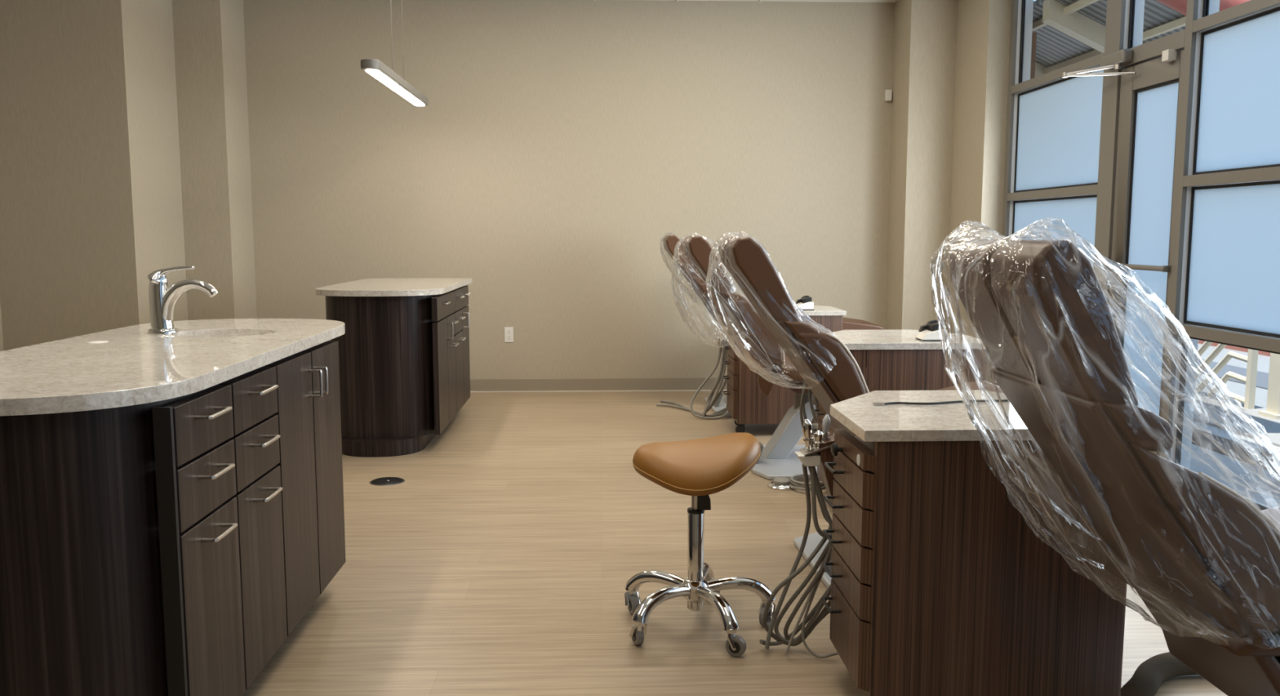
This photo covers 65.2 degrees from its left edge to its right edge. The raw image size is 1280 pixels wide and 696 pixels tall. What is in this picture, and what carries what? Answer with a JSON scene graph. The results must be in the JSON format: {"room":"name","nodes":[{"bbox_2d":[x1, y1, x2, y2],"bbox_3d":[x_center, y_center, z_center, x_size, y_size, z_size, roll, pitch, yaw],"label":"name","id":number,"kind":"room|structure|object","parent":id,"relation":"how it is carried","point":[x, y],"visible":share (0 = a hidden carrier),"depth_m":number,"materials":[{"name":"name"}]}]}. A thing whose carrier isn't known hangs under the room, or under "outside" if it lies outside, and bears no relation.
{"room":"dental clinic","nodes":[
{"label":"dental clinic","id":0,"kind":"room"},
{"bbox_2d":[0,303,4,351],"bbox_3d":[-3.885,-0.423,1.478,0.157,2.905,9.439,0,7,-2],"label":"wall","id":1,"kind":"structure","parent":0,"point":[2,348],"depth_m":6.25,"materials":[{"name":"beige paint"}]},
{"bbox_2d":[0,0,188,350],"bbox_3d":[-3.675,-1.029,6.779,1.001,2.905,1.207,0,7,-2],"label":"wall pier","id":2,"kind":"object","parent":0,"point":[91,193],"visible":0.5,"depth_m":6.20,"materials":[{"name":"beige paint"}]},
{"bbox_2d":[171,0,257,319],"bbox_3d":[-3.028,-1.075,7.176,0.322,2.905,0.459,0,7,-2],"label":"wall","id":3,"kind":"structure","parent":0,"point":[209,35],"depth_m":6.96,"materials":[{"name":"beige paint"}]},
{"bbox_2d":[243,0,894,378],"bbox_3d":[-0.954,-1.119,7.561,7.100,2.905,0.150,0,7,-2],"label":"wall","id":4,"kind":"structure","parent":0,"point":[553,149],"depth_m":7.47,"materials":[{"name":"beige paint"}]},
{"bbox_2d":[504,326,513,342],"bbox_3d":[-0.995,-0.101,7.595,0.067,0.117,0.011,0,7,-2],"label":"wall outlet","id":5,"kind":"object","parent":4,"relation":"attached to","point":[508,331],"visible":1,"depth_m":7.59,"materials":[{"name":"white plastic"}]},
{"bbox_2d":[470,377,727,391],"bbox_3d":[-0.307,0.339,7.170,5.104,0.097,1.008,0,7,-2],"label":"baseboard","id":6,"kind":"structure","parent":4,"relation":"attached to","point":[586,384],"depth_m":7.66,"materials":[{"name":"beige plastic"}]},
{"bbox_2d":[884,89,892,101],"bbox_3d":[1.860,-1.889,7.490,0.046,0.083,0.040,0,7,-2],"label":"detector","id":7,"kind":"object","parent":4,"relation":"attached to","point":[888,93],"visible":1,"depth_m":7.47,"materials":[{"name":"white plastic"}]},
{"bbox_2d":[242,390,1227,695],"bbox_3d":[-0.793,0.988,2.449,7.000,0.120,11.100,0,7,-2],"label":"floor","id":8,"kind":"structure","parent":0,"point":[509,544],"depth_m":3.55,"materials":[{"name":"brown wood"}]},
{"bbox_2d":[0,339,346,695],"bbox_3d":[-1.276,0.461,2.714,0.706,0.868,1.615,0,7,-2],"label":"base cabinet","id":9,"kind":"object","parent":8,"relation":"on","point":[173,546],"visible":0.98,"depth_m":2.05,"materials":[{"name":"laminate"}]},
{"bbox_2d":[0,318,345,415],"bbox_3d":[-1.302,0.068,2.698,0.690,0.152,1.755,0,7,-2],"label":"countertop","id":10,"kind":"structure","parent":9,"relation":"on","point":[130,365],"depth_m":2.38,"materials":[{"name":"stone"}]},
{"bbox_2d":[147,265,218,333],"bbox_3d":[-1.392,-0.148,3.045,0.213,0.203,0.084,0,7,-2],"label":"faucet","id":11,"kind":"object","parent":10,"relation":"on","point":[162,300],"visible":1,"depth_m":3.02,"materials":[{"name":"silver metal"}]},
{"bbox_2d":[170,328,274,337],"bbox_3d":[-1.272,0.029,3.060,0.300,0.148,0.270,0,7,-2],"label":"sink basin","id":12,"kind":"object","parent":10,"relation":"in","point":[183,332],"depth_m":3.16,"materials":[{"name":"stone"}]},
{"bbox_2d":[369,476,404,485],"bbox_3d":[-1.230,0.645,4.870,0.166,0.011,0.166,0,7,-2],"label":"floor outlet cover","id":13,"kind":"object","parent":8,"relation":"on","point":[384,481],"visible":1,"depth_m":4.84,"materials":[{"name":"black metal"}]},
{"bbox_2d":[324,284,471,456],"bbox_3d":[-1.433,0.076,6.076,0.690,0.868,1.440,0,7,-2],"label":"base cabinet","id":14,"kind":"object","parent":8,"relation":"on","point":[404,366],"visible":0.98,"depth_m":5.46,"materials":[{"name":"laminate"}]},
{"bbox_2d":[315,277,471,296],"bbox_3d":[-1.465,-0.376,6.068,0.704,0.032,1.510,0,7,-2],"label":"countertop","id":15,"kind":"structure","parent":14,"relation":"on","point":[371,286],"depth_m":5.64,"materials":[{"name":"stone"}]},
{"bbox_2d":[662,235,731,416],"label":"dental chair","id":16,"kind":"object","parent":8,"relation":"on","point":[691,273],"depth_m":6.69,"materials":[{"name":"brown fabric"}]},
{"bbox_2d":[659,232,703,303],"bbox_3d":[0.335,-0.548,6.903,0.392,0.494,0.490,0,7,-2],"label":"plastic cover","id":17,"kind":"object","parent":16,"relation":"on","point":[664,242],"visible":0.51,"depth_m":6.84,"materials":[{"name":"clear plastic"}]},
{"bbox_2d":[692,276,705,288],"bbox_3d":[0.403,-0.456,6.915,0.125,0.088,0.490,0,7,-2],"label":"lumbar cushion","id":18,"kind":"object","parent":16,"relation":"on","point":[697,282],"depth_m":6.67,"materials":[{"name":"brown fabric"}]},
{"bbox_2d":[624,431,775,656],"bbox_3d":[0.187,0.558,3.047,0.464,0.598,0.493,0,7,-2],"label":"stool","id":19,"kind":"object","parent":8,"relation":"on","point":[697,468],"visible":0.97,"depth_m":2.94,"materials":[{"name":"leather"}]},
{"bbox_2d":[682,235,817,479],"bbox_3d":[0.982,0.016,5.189,1.488,1.189,0.739,0,7,-2],"label":"dental chair","id":20,"kind":"object","parent":8,"relation":"on","point":[777,458],"visible":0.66,"depth_m":5.03,"materials":[{"name":"brown fabric"}]},
{"bbox_2d":[671,232,746,347],"bbox_3d":[0.378,-0.302,5.208,0.436,0.590,0.482,-1,7,-5],"label":"plastic cover","id":21,"kind":"object","parent":20,"relation":"on","point":[673,263],"visible":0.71,"depth_m":5.16,"materials":[{"name":"clear plastic"}]},
{"bbox_2d":[723,291,746,306],"bbox_3d":[0.471,-0.263,5.227,0.125,0.088,0.490,0,7,-2],"label":"lumbar cushion","id":22,"kind":"object","parent":20,"relation":"on","point":[740,300],"depth_m":4.98,"materials":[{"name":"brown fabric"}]},
{"bbox_2d":[656,303,846,432],"bbox_3d":[0.693,0.085,6.525,0.748,0.748,1.508,-3,7,-22],"label":"base cabinet","id":23,"kind":"object","parent":8,"relation":"on","point":[746,402],"visible":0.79,"depth_m":5.94,"materials":[{"name":"brown wood"}]},
{"bbox_2d":[795,295,814,310],"bbox_3d":[0.979,-0.272,5.995,0.111,0.081,0.122,0,7,-2],"label":"dock","id":24,"kind":"object","parent":23,"relation":"on","point":[806,304],"visible":0.86,"depth_m":5.94,"materials":[{"name":"white plastic"}]},
{"bbox_2d":[768,473,826,490],"bbox_3d":[0.755,0.637,4.741,0.285,0.056,0.220,0,7,-2],"label":"foot pedal","id":25,"kind":"object","parent":8,"relation":"on","point":[780,482],"visible":0.52,"depth_m":4.72,"materials":[{"name":"silver metal"}]},
{"bbox_2d":[718,236,1003,587],"bbox_3d":[1.047,0.203,3.550,1.488,1.189,0.739,0,7,-2],"label":"dental chair","id":26,"kind":"object","parent":8,"relation":"on","point":[817,355],"visible":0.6,"depth_m":3.37,"materials":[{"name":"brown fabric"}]},
{"bbox_2d":[705,231,835,389],"bbox_3d":[0.461,-0.140,3.563,0.448,0.546,0.516,0,7,-2],"label":"plastic cover","id":27,"kind":"object","parent":26,"relation":"on","point":[734,347],"visible":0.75,"depth_m":3.51,"materials":[{"name":"clear plastic"}]},
{"bbox_2d":[783,320,819,342],"bbox_3d":[0.536,-0.075,3.589,0.125,0.088,0.490,0,7,-2],"label":"lumbar cushion","id":28,"kind":"object","parent":26,"relation":"on","point":[794,331],"depth_m":3.35,"materials":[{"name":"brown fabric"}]},
{"bbox_2d":[842,317,884,329],"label":"dental chair","id":29,"kind":"object","parent":8,"relation":"on","point":[848,323],"depth_m":6.77,"materials":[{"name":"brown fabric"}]},
{"bbox_2d":[799,328,987,490],"bbox_3d":[1.108,0.318,4.493,0.719,0.748,0.584,0,7,-2],"label":"base cabinet","id":30,"kind":"object","parent":8,"relation":"on","point":[892,359],"visible":0.23,"depth_m":4.19,"materials":[{"name":"brown wood"}]},
{"bbox_2d":[915,319,946,341],"bbox_3d":[1.247,-0.076,4.286,0.111,0.081,0.122,0,7,-2],"label":"dock","id":31,"kind":"object","parent":30,"relation":"on","point":[931,334],"visible":0.84,"depth_m":4.25,"materials":[{"name":"white plastic"}]},
{"bbox_2d":[759,389,1127,695],"bbox_3d":[0.765,0.527,2.658,0.823,0.748,0.584,0,7,-2],"label":"base cabinet","id":32,"kind":"object","parent":8,"relation":"on","point":[940,585],"visible":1,"depth_m":2.39,"materials":[{"name":"brown wood"}]},
{"bbox_2d":[802,418,813,449],"bbox_3d":[0.471,0.242,2.801,0.033,0.089,0.031,0,7,-2],"label":"syringe","id":33,"kind":"object","parent":32,"relation":"in","point":[806,425],"visible":1,"depth_m":2.79,"materials":[{"name":"silver metal"}]},
{"bbox_2d":[800,432,834,455],"bbox_3d":[0.509,0.265,2.811,0.106,0.063,0.070,0,7,-2],"label":"tray","id":34,"kind":"object","parent":32,"relation":"on","point":[824,449],"depth_m":2.78,"materials":[{"name":"silver metal"}]},
{"bbox_2d":[813,429,823,448],"bbox_3d":[0.498,0.254,2.789,0.029,0.050,0.029,0,7,-2],"label":"suction tip","id":35,"kind":"object","parent":32,"relation":"on","point":[818,435],"visible":1,"depth_m":2.78,"materials":[{"name":"silver metal"}]},
{"bbox_2d":[821,413,830,439],"bbox_3d":[0.523,0.228,2.819,0.026,0.082,0.025,0,7,-2],"label":"handpiece","id":36,"kind":"object","parent":32,"relation":"on","point":[826,420],"visible":0.78,"depth_m":2.81,"materials":[{"name":"silver metal"}]},
{"bbox_2d":[872,399,1008,404],"bbox_3d":[0.807,0.145,2.673,0.381,0.007,0.028,-1,7,-8],"label":"charging cable","id":37,"kind":"object","parent":32,"relation":"on","point":[980,400],"visible":0.95,"depth_m":2.67,"materials":[{"name":"black plastic"}]},
{"bbox_2d":[949,238,1279,695],"bbox_3d":[1.387,0.390,1.923,1.438,1.189,0.739,0,7,-2],"label":"dental chair","id":38,"kind":"object","parent":8,"relation":"on","point":[1188,535],"visible":0.96,"depth_m":1.79,"materials":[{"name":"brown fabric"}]},
{"bbox_2d":[929,217,1279,644],"bbox_3d":[1.078,0.141,1.975,0.984,0.782,0.633,0,7,-2],"label":"plastic cover","id":39,"kind":"object","parent":38,"relation":"on","point":[975,420],"visible":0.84,"depth_m":1.93,"materials":[{"name":"clear plastic"}]},
{"bbox_2d":[1098,400,1173,452],"bbox_3d":[0.852,0.111,1.961,0.125,0.088,0.490,0,7,-2],"label":"lumbar cushion","id":40,"kind":"object","parent":38,"relation":"on","point":[1124,426],"depth_m":1.72,"materials":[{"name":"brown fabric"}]},
{"bbox_2d":[1120,651,1199,695],"bbox_3d":[1.405,0.867,2.665,0.433,0.065,0.126,-4,8,-32],"label":"chair base","id":41,"kind":"object","parent":8,"relation":"on","point":[1148,677],"visible":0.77,"depth_m":2.63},
{"bbox_2d":[659,0,897,2],"bbox_3d":[-0.763,-2.032,2.104,7.060,0.150,11.100,0,7,-2],"label":"ceiling","id":42,"kind":"structure","parent":0,"point":[837,1],"depth_m":7.37,"materials":[{"name":"white paint"}]},
{"bbox_2d":[360,0,428,106],"bbox_3d":[-1.444,-1.961,5.938,0.104,0.847,1.570,0,7,-2],"label":"pendant lamp","id":43,"kind":"object","parent":42,"relation":"hanging from","point":[375,68],"visible":1,"depth_m":5.77,"materials":[{"name":"grey metal"}]},
{"bbox_2d":[365,69,424,106],"bbox_3d":[-1.444,-1.544,5.986,0.064,0.009,1.470,0,7,-2],"label":"diffuser","id":44,"kind":"object","parent":43,"relation":"attached to","point":[385,77],"depth_m":5.84,"materials":[{"name":"white plastic"}]},
{"bbox_2d":[885,0,957,330],"bbox_3d":[2.065,-1.100,7.398,0.329,2.905,0.417,0,7,-2],"label":"wall column","id":45,"kind":"structure","parent":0,"point":[925,31],"depth_m":7.19,"materials":[{"name":"beige paint"}]},
{"bbox_2d":[946,0,1011,382],"bbox_3d":[2.379,-1.068,7.117,0.275,2.905,1.008,0,7,-2],"label":"wall","id":46,"kind":"structure","parent":0,"point":[983,26],"depth_m":6.67,"materials":[{"name":"beige paint"}]},
{"bbox_2d":[1007,0,1104,266],"bbox_3d":[2.492,-0.936,5.965,0.121,2.905,1.198,0,7,-2],"label":"window","id":47,"kind":"structure","parent":46,"relation":"in","point":[1058,122],"depth_m":5.92,"materials":[{"name":"blue glass"}]},
{"bbox_2d":[1001,0,1219,469],"bbox_3d":[2.640,-0.512,2.257,0.121,2.905,8.788,0,7,-2],"label":"window frame","id":48,"kind":"structure","parent":46,"relation":"attached to","point":[1117,11],"depth_m":5.12,"materials":[{"name":"beige paint"}]},
{"bbox_2d":[1062,48,1184,455],"bbox_3d":[2.459,-0.443,5.082,0.220,2.111,0.814,-2,7,-15],"label":"door","id":49,"kind":"structure","parent":48,"relation":"attached to","point":[1150,104],"depth_m":4.95,"materials":[{"name":"beige paint"}]},
{"bbox_2d":[1173,0,1279,510],"bbox_3d":[2.572,-0.708,3.968,0.121,2.905,1.235,0,7,-2],"label":"window","id":50,"kind":"structure","parent":48,"relation":"attached to","point":[1232,297],"depth_m":4.27,"materials":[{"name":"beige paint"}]},
{"bbox_2d":[1031,0,1250,77],"bbox_3d":[2.932,-2.180,7.478,0.924,0.656,4.090,0,7,-2],"label":"porch canopy","id":51,"kind":"object","parent":46,"relation":"attached to","point":[1068,32],"visible":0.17,"depth_m":6.33,"materials":[{"name":"metal"}]},
{"bbox_2d":[1121,0,1185,67],"bbox_3d":[2.534,-1.833,4.810,0.121,0.860,0.585,0,7,-2],"label":"window","id":52,"kind":"structure","parent":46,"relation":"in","point":[1152,50],"depth_m":4.86,"materials":[{"name":"beige paint"}]},
{"label":"outside","id":53,"kind":"structure","parent":0,"visible":0},
{"bbox_2d":[1195,342,1270,408],"bbox_3d":[31.093,-2.130,31.219,55.380,0.140,100.000,0,7,-2],"label":"street","id":54,"kind":"structure","parent":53,"point":[1263,364],"depth_m":9.55,"materials":[{"name":"grey asphalt"}]},
{"bbox_2d":[1196,358,1268,389],"bbox_3d":[4.979,-2.088,30.180,0.650,0.008,100.000,0,7,-2],"label":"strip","id":55,"kind":"object","parent":54,"relation":"on","point":[1262,378],"depth_m":9.76,"materials":[{"name":"grey concrete"}]},
{"bbox_2d":[1198,339,1270,355],"bbox_3d":[7.645,-1.249,22.324,2.150,0.130,36.000,0,7,-2],"label":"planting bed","id":56,"kind":"object","parent":54,"relation":"on","point":[1231,347],"visible":0.02,"depth_m":11.71,"materials":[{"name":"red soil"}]},
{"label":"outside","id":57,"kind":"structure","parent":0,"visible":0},
{"bbox_2d":[1193,391,1279,446],"bbox_3d":[3.780,-0.117,12.226,0.720,0.135,36.000,0,7,-2],"label":"kerb","id":58,"kind":"object","parent":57,"point":[1271,426],"depth_m":6.56,"materials":[{"name":"grey concrete"}]},
{"bbox_2d":[1195,339,1258,408],"bbox_3d":[4.164,-0.322,8.561,0.060,1.105,3.424,0,7,-2],"label":"porch railing","id":59,"kind":"object","parent":58,"relation":"on","point":[1251,358],"visible":0.18,"depth_m":7.09,"materials":[{"name":"beige metal"}]},
{"bbox_2d":[1257,352,1279,418],"bbox_3d":[4.244,-1.187,6.441,0.180,3.305,0.180,0,7,-2],"label":"porch column","id":60,"kind":"structure","parent":58,"relation":"on","point":[1273,408],"depth_m":6.60,"materials":[{"name":"beige metal"}]},
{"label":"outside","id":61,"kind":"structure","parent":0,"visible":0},
{"bbox_2d":[1190,419,1279,507],"bbox_3d":[2.871,-0.105,12.191,1.100,0.120,36.000,0,7,-2],"label":"sidewalk","id":62,"kind":"structure","parent":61,"point":[1197,465],"depth_m":5.21,"materials":[{"name":"concrete"}]},
{"bbox_2d":[1030,32,1036,79],"bbox_3d":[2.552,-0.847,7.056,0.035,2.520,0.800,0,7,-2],"label":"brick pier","id":63,"kind":"structure","parent":62,"relation":"on","point":[1033,34],"depth_m":6.53,"materials":[{"name":"brown brick"}]},
{"bbox_2d":[1191,427,1279,474],"bbox_3d":[3.369,0.568,5.740,0.260,0.009,17.000,0,7,-2],"label":"drain","id":64,"kind":"object","parent":62,"relation":"on","point":[1198,437],"visible":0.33,"depth_m":5.67,"materials":[{"name":"grey concrete"}]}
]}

